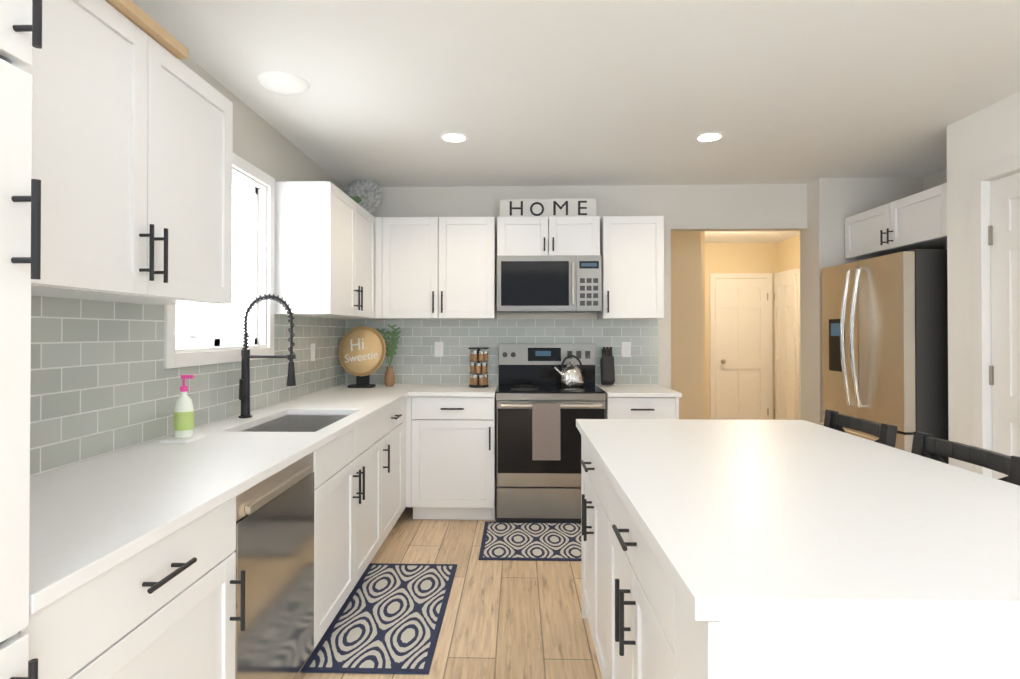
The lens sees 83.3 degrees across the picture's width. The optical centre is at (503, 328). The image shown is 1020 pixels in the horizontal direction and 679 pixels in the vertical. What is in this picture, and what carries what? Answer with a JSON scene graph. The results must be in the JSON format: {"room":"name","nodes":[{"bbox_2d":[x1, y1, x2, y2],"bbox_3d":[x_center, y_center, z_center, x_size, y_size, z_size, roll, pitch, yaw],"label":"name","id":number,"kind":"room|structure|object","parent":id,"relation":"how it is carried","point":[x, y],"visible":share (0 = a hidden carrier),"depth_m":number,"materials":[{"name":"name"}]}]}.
{"room":"kitchen","nodes":[
{"label":"kitchen","id":0,"kind":"room"},
{"bbox_2d":[30,57,343,476],"bbox_3d":[-1.441,0.080,1.047,0.120,2.500,7.420,0,0,1],"label":"wall","id":1,"kind":"structure","parent":0,"point":[259,142],"depth_m":3.18,"materials":[{"name":"paint"}]},
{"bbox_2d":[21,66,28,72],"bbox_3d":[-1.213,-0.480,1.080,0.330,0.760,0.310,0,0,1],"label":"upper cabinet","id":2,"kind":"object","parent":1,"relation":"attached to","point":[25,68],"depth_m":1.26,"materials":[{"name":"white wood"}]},
{"bbox_2d":[105,0,187,58],"bbox_3d":[-1.162,-0.874,1.407,0.300,0.031,0.840,0,0,1],"label":"cutting board","id":3,"kind":"object","parent":2,"relation":"on","point":[135,14],"visible":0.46,"depth_m":1.64,"materials":[{"name":"brown wood"}]},
{"bbox_2d":[30,296,344,475],"bbox_3d":[-1.332,0.174,2.774,0.008,0.520,3.701,0,0,1],"label":"backsplash","id":4,"kind":"structure","parent":1,"relation":"attached to","point":[103,381],"depth_m":2.04,"materials":[{"name":"tile"}]},
{"bbox_2d":[311,343,314,360],"bbox_3d":[-1.296,0.163,3.898,0.005,0.120,0.070,0,0,1],"label":"electrical outlet plate","id":5,"kind":"object","parent":4,"relation":"attached to","point":[312,344],"depth_m":3.89,"materials":[{"name":"white plastic"}]},
{"bbox_2d":[162,153,274,368],"bbox_3d":[-1.376,-0.346,2.769,0.120,1.020,1.000,0,0,1],"label":"window","id":6,"kind":"structure","parent":1,"relation":"in","point":[200,334],"depth_m":3.02,"materials":[{"name":"white glass"}]},
{"bbox_2d":[325,212,381,318],"bbox_3d":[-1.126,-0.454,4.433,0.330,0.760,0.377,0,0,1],"label":"upper cabinet","id":7,"kind":"object","parent":1,"relation":"attached to","point":[349,236],"depth_m":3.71,"materials":[{"name":"white wood"}]},
{"bbox_2d":[344,189,363,207],"bbox_3d":[-1.219,-0.926,4.255,0.335,0.184,0.030,0,0,1],"label":"wreath","id":8,"kind":"object","parent":7,"relation":"on","point":[357,195],"depth_m":4.40,"materials":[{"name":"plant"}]},
{"bbox_2d":[346,179,381,213],"bbox_3d":[-1.080,-0.997,4.377,0.324,0.317,0.078,0,0,10],"label":"decorative platter","id":9,"kind":"object","parent":7,"relation":"on","point":[366,194],"depth_m":4.38,"materials":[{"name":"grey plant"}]},
{"bbox_2d":[295,502,601,678],"bbox_3d":[1.075,1.372,2.562,5.400,0.060,10.600,0,0,1],"label":"floor","id":10,"kind":"structure","parent":0,"point":[509,619],"depth_m":2.71,"materials":[{"name":"brown wood"}]},
{"bbox_2d":[0,0,41,678],"bbox_3d":[-1.047,0.231,0.606,0.680,2.188,0.602,0,0,1],"label":"pantry cabinet","id":11,"kind":"object","parent":10,"relation":"on","point":[20,187],"visible":1,"depth_m":0.87,"materials":[{"name":"white wood"}]},
{"bbox_2d":[234,452,313,678],"bbox_3d":[-1.025,0.899,1.905,0.607,0.869,0.608,0,0,1],"label":"dishwasher","id":12,"kind":"object","parent":10,"relation":"on","point":[274,550],"visible":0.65,"depth_m":1.86,"materials":[{"name":"grey metal"}]},
{"bbox_2d":[314,396,433,523],"bbox_3d":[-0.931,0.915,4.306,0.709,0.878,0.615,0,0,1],"label":"base cabinet","id":13,"kind":"object","parent":10,"relation":"on","point":[375,468],"depth_m":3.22,"materials":[{"name":"white wood"}]},
{"bbox_2d":[29,384,417,615],"bbox_3d":[-1.010,0.449,2.761,0.636,0.030,3.706,0,0,1],"label":"countertop","id":14,"kind":"structure","parent":13,"relation":"on","point":[88,518],"depth_m":1.55,"materials":[{"name":"white stone"}]},
{"bbox_2d":[159,375,206,443],"bbox_3d":[-1.226,0.303,2.200,0.100,0.250,0.140,0,0,1],"label":"soap bottle","id":15,"kind":"object","parent":14,"relation":"on","point":[184,420],"visible":1,"depth_m":2.17,"materials":[{"name":"white plastic"}]},
{"bbox_2d":[239,293,295,417],"bbox_3d":[-1.147,0.131,2.774,0.277,0.604,0.091,0,0,1],"label":"spring faucet","id":16,"kind":"object","parent":14,"relation":"on","point":[244,389],"visible":1,"depth_m":2.78,"materials":[{"name":"grey metal"}]},
{"bbox_2d":[241,415,348,431],"bbox_3d":[-0.977,0.561,2.741,0.402,0.193,0.702,0,0,1],"label":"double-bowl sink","id":17,"kind":"object","parent":14,"relation":"in","point":[300,423],"visible":0.12,"depth_m":3.09,"materials":[{"name":"silver metal"}]},
{"bbox_2d":[339,326,385,387],"bbox_3d":[-1.069,0.214,4.332,0.376,0.463,0.113,0,0,1],"label":"sign","id":18,"kind":"object","parent":14,"relation":"on","point":[362,351],"visible":1,"depth_m":4.33,"materials":[{"name":"brown wood"}]},
{"bbox_2d":[376,324,400,386],"bbox_3d":[-0.888,0.206,4.427,0.184,0.480,0.115,0,0,1],"label":"potted plant","id":19,"kind":"object","parent":14,"relation":"on","point":[389,378],"visible":0.96,"depth_m":4.40,"materials":[{"name":"green plant"}]},
{"bbox_2d":[410,384,497,395],"bbox_3d":[-0.352,0.461,4.282,0.600,0.030,0.631,0,0,1],"label":"countertop","id":20,"kind":"structure","parent":13,"relation":"on","point":[423,389],"depth_m":4.10,"materials":[{"name":"white stone"}]},
{"bbox_2d":[468,347,488,387],"bbox_3d":[-0.190,0.296,4.364,0.156,0.299,0.156,0,0,1],"label":"spice rack","id":21,"kind":"object","parent":20,"relation":"on","point":[478,375],"visible":1,"depth_m":4.32,"materials":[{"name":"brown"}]},
{"bbox_2d":[300,563,456,674],"bbox_3d":[-0.526,1.339,2.744,0.500,0.007,1.040,0,0,1],"label":"area rug","id":22,"kind":"object","parent":10,"relation":"on","point":[388,618],"visible":0.93,"depth_m":2.59,"materials":[{"name":"blue fabric"}]},
{"bbox_2d":[479,522,580,560],"bbox_3d":[0.323,1.346,3.652,0.920,0.007,0.660,0,0,1],"label":"area rug","id":23,"kind":"object","parent":10,"relation":"on","point":[539,541],"visible":0.64,"depth_m":3.61,"materials":[{"name":"blue fabric"}]},
{"bbox_2d":[496,344,605,521],"bbox_3d":[0.333,0.736,4.231,0.760,1.231,0.702,0,0,1],"label":"range","id":24,"kind":"object","parent":10,"relation":"on","point":[540,410],"visible":0.83,"depth_m":3.95,"materials":[{"name":"grey metal"}]},
{"bbox_2d":[553,355,583,386],"bbox_3d":[0.493,0.321,4.361,0.237,0.238,0.190,0,0,1],"label":"kettle","id":25,"kind":"object","parent":24,"relation":"on","point":[571,375],"visible":1,"depth_m":4.30,"materials":[{"name":"silver metal"}]},
{"bbox_2d":[597,385,681,418],"bbox_3d":[0.974,0.899,4.236,0.507,0.908,0.655,0,0,1],"label":"base cabinet","id":26,"kind":"object","parent":10,"relation":"on","point":[641,402],"visible":0.33,"depth_m":3.95,"materials":[{"name":"white wood"}]},
{"bbox_2d":[600,347,614,384],"bbox_3d":[0.808,0.293,4.466,0.090,0.297,0.176,0,0,1],"label":"knife block","id":27,"kind":"object","parent":26,"relation":"on","point":[607,368],"visible":0.98,"depth_m":4.42,"materials":[{"name":"grey plastic"}]},
{"bbox_2d":[577,427,1019,678],"bbox_3d":[0.772,0.893,1.765,0.945,0.882,1.790,0,0,1],"label":"kitchen island","id":28,"kind":"object","parent":10,"relation":"on","point":[641,625],"depth_m":0.93,"materials":[{"name":"white"}]},
{"bbox_2d":[576,419,1019,626],"bbox_3d":[0.838,0.433,1.760,1.050,0.035,1.810,0,0,1],"label":"island countertop","id":29,"kind":"structure","parent":28,"relation":"on","point":[756,523],"depth_m":1.21,"materials":[{"name":"white stone"}]},
{"bbox_2d":[824,409,896,447],"bbox_3d":[1.236,0.849,2.337,0.484,0.982,0.490,0,0,1],"label":"bar stool","id":30,"kind":"object","parent":10,"relation":"on","point":[886,434],"visible":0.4,"depth_m":2.32,"materials":[{"name":"black wood"}]},
{"bbox_2d":[821,249,948,463],"bbox_3d":[2.703,0.444,3.803,0.868,1.809,0.910,0,0,1],"label":"refrigerator","id":31,"kind":"object","parent":10,"relation":"on","point":[884,339],"visible":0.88,"depth_m":3.48,"materials":[{"name":"grey metal"}]},
{"bbox_2d":[911,431,1019,485],"bbox_3d":[1.221,0.845,1.767,0.484,0.982,0.490,0,0,1],"label":"bar stool","id":32,"kind":"object","parent":10,"relation":"on","point":[927,445],"visible":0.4,"depth_m":1.78,"materials":[{"name":"black wood"}]},
{"bbox_2d":[131,0,1019,242],"bbox_3d":[1.075,-1.188,2.582,5.400,0.060,10.600,0,0,1],"label":"ceiling","id":33,"kind":"structure","parent":0,"point":[575,92],"depth_m":2.70,"materials":[{"name":"paint"}]},
{"bbox_2d":[257,71,308,94],"bbox_3d":[-1.033,-1.141,2.696,0.230,0.030,0.230,0,0,1],"label":"recessed light","id":34,"kind":"object","parent":33,"relation":"attached to","point":[285,83],"visible":1,"depth_m":2.65,"materials":[{"name":"white"}]},
{"bbox_2d":[440,133,467,142],"bbox_3d":[-0.298,-1.148,3.458,0.170,0.006,0.170,0,0,1],"label":"recessed light","id":35,"kind":"object","parent":33,"relation":"in","point":[454,137],"visible":1,"depth_m":3.44,"materials":[{"name":"white"}]},
{"bbox_2d":[695,132,724,141],"bbox_3d":[1.237,-1.148,3.448,0.170,0.006,0.170,0,0,1],"label":"recessed light","id":36,"kind":"object","parent":33,"relation":"in","point":[709,136],"visible":1,"depth_m":3.44,"materials":[{"name":"white"}]},
{"bbox_2d":[344,177,922,424],"bbox_3d":[0.948,0.108,4.546,4.715,2.500,0.300,0,0,1],"label":"wall","id":37,"kind":"structure","parent":0,"point":[816,212],"depth_m":4.57,"materials":[{"name":"paint"}]},
{"bbox_2d":[375,217,446,318],"bbox_3d":[-0.691,-0.453,4.456,0.532,0.760,0.330,0,0,1],"label":"upper cabinet","id":38,"kind":"object","parent":37,"relation":"attached to","point":[435,267],"depth_m":4.30,"materials":[{"name":"white wood"}]},
{"bbox_2d":[447,217,498,318],"bbox_3d":[-0.299,-0.453,4.446,0.491,0.760,0.330,0,0,1],"label":"upper cabinet","id":39,"kind":"object","parent":37,"relation":"attached to","point":[471,241],"depth_m":4.29,"materials":[{"name":"white wood"}]},
{"bbox_2d":[345,319,657,384],"bbox_3d":[-0.027,0.188,4.596,2.506,0.520,0.008,0,0,1],"label":"backsplash","id":40,"kind":"structure","parent":37,"relation":"attached to","point":[415,360],"depth_m":4.59,"materials":[{"name":"tile"}]},
{"bbox_2d":[435,342,442,356],"bbox_3d":[-0.518,0.168,4.601,0.070,0.120,0.007,0,0,1],"label":"electrical outlet plate","id":41,"kind":"object","parent":40,"relation":"attached to","point":[438,345],"depth_m":4.60,"materials":[{"name":"white plastic"}]},
{"bbox_2d":[622,342,630,356],"bbox_3d":[0.976,0.168,4.562,0.070,0.120,0.007,0,0,1],"label":"electrical outlet plate","id":42,"kind":"object","parent":40,"relation":"attached to","point":[626,349],"depth_m":4.56,"materials":[{"name":"white plastic"}]},
{"bbox_2d":[499,216,550,255],"bbox_3d":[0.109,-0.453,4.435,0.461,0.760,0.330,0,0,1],"label":"upper cabinet","id":43,"kind":"object","parent":37,"relation":"attached to","point":[518,236],"depth_m":4.27,"materials":[{"name":"white wood"}]},
{"bbox_2d":[500,198,596,216],"bbox_3d":[0.342,-0.914,4.405,0.740,0.160,0.024,0,0,1],"label":"home sign","id":44,"kind":"object","parent":43,"relation":"on","point":[548,207],"visible":0.92,"depth_m":4.40,"materials":[{"name":"grey wood"}]},
{"bbox_2d":[551,216,614,318],"bbox_3d":[0.570,-0.453,4.423,0.462,0.760,0.330,0,0,1],"label":"upper cabinet","id":45,"kind":"object","parent":37,"relation":"attached to","point":[570,235],"depth_m":4.26,"materials":[{"name":"white wood"}]},
{"bbox_2d":[497,255,601,313],"bbox_3d":[0.337,-0.323,4.363,0.762,0.418,0.454,0,0,1],"label":"microwave","id":46,"kind":"object","parent":45,"relation":"attached to","point":[569,284],"visible":1,"depth_m":4.18,"materials":[{"name":"silver metal"}]},
{"bbox_2d":[615,216,663,318],"bbox_3d":[0.962,-0.453,4.413,0.460,0.760,0.330,0,0,1],"label":"upper cabinet","id":47,"kind":"object","parent":37,"relation":"attached to","point":[639,240],"depth_m":4.25,"materials":[{"name":"white wood"}]},
{"bbox_2d":[671,231,698,418],"bbox_3d":[1.529,0.118,5.814,0.900,2.500,0.135,0,0,1],"label":"wall","id":48,"kind":"structure","parent":0,"point":[696,260],"depth_m":5.76,"materials":[{"name":"paint"}]},
{"bbox_2d":[699,231,710,419],"bbox_3d":[2.040,0.124,6.641,0.080,2.500,1.815,0,0,1],"label":"wall","id":49,"kind":"structure","parent":0,"point":[704,248],"depth_m":5.87,"materials":[{"name":"paint"}]},
{"bbox_2d":[711,243,774,419],"bbox_3d":[2.280,0.132,7.595,2.550,2.500,0.135,0,0,1],"label":"wall","id":50,"kind":"structure","parent":0,"point":[725,257],"depth_m":7.53,"materials":[{"name":"paint"}]},
{"bbox_2d":[710,268,800,419],"bbox_3d":[3.132,0.329,7.209,0.864,2.100,0.660,0,0,1],"label":"door","id":51,"kind":"structure","parent":50,"relation":"attached to","point":[741,367],"depth_m":7.48,"materials":[{"name":"white wood"}]},
{"bbox_2d":[775,235,799,272],"bbox_3d":[3.596,0.120,6.068,0.120,2.500,2.880,0,0,1],"label":"wall","id":52,"kind":"structure","parent":0,"point":[787,252],"depth_m":7.21,"materials":[{"name":"paint"}]},
{"bbox_2d":[923,91,1019,470],"bbox_3d":[2.836,0.078,0.786,0.745,2.500,7.120,0,0,1],"label":"wall","id":53,"kind":"structure","parent":0,"point":[988,134],"depth_m":3.16,"materials":[{"name":"paint"}]},
{"bbox_2d":[845,183,946,258],"bbox_3d":[2.837,-0.683,3.808,0.620,0.310,1.050,0,0,1],"label":"upper cabinet","id":54,"kind":"object","parent":53,"relation":"attached to","point":[914,221],"visible":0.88,"depth_m":3.74,"materials":[{"name":"white wood"}]},
{"bbox_2d":[969,152,1019,478],"bbox_3d":[2.563,0.242,2.597,0.136,2.200,0.970,0,0,1],"label":"door frame","id":55,"kind":"structure","parent":53,"relation":"attached to","point":[994,242],"depth_m":2.98,"materials":[{"name":"white wood"}]}
]}

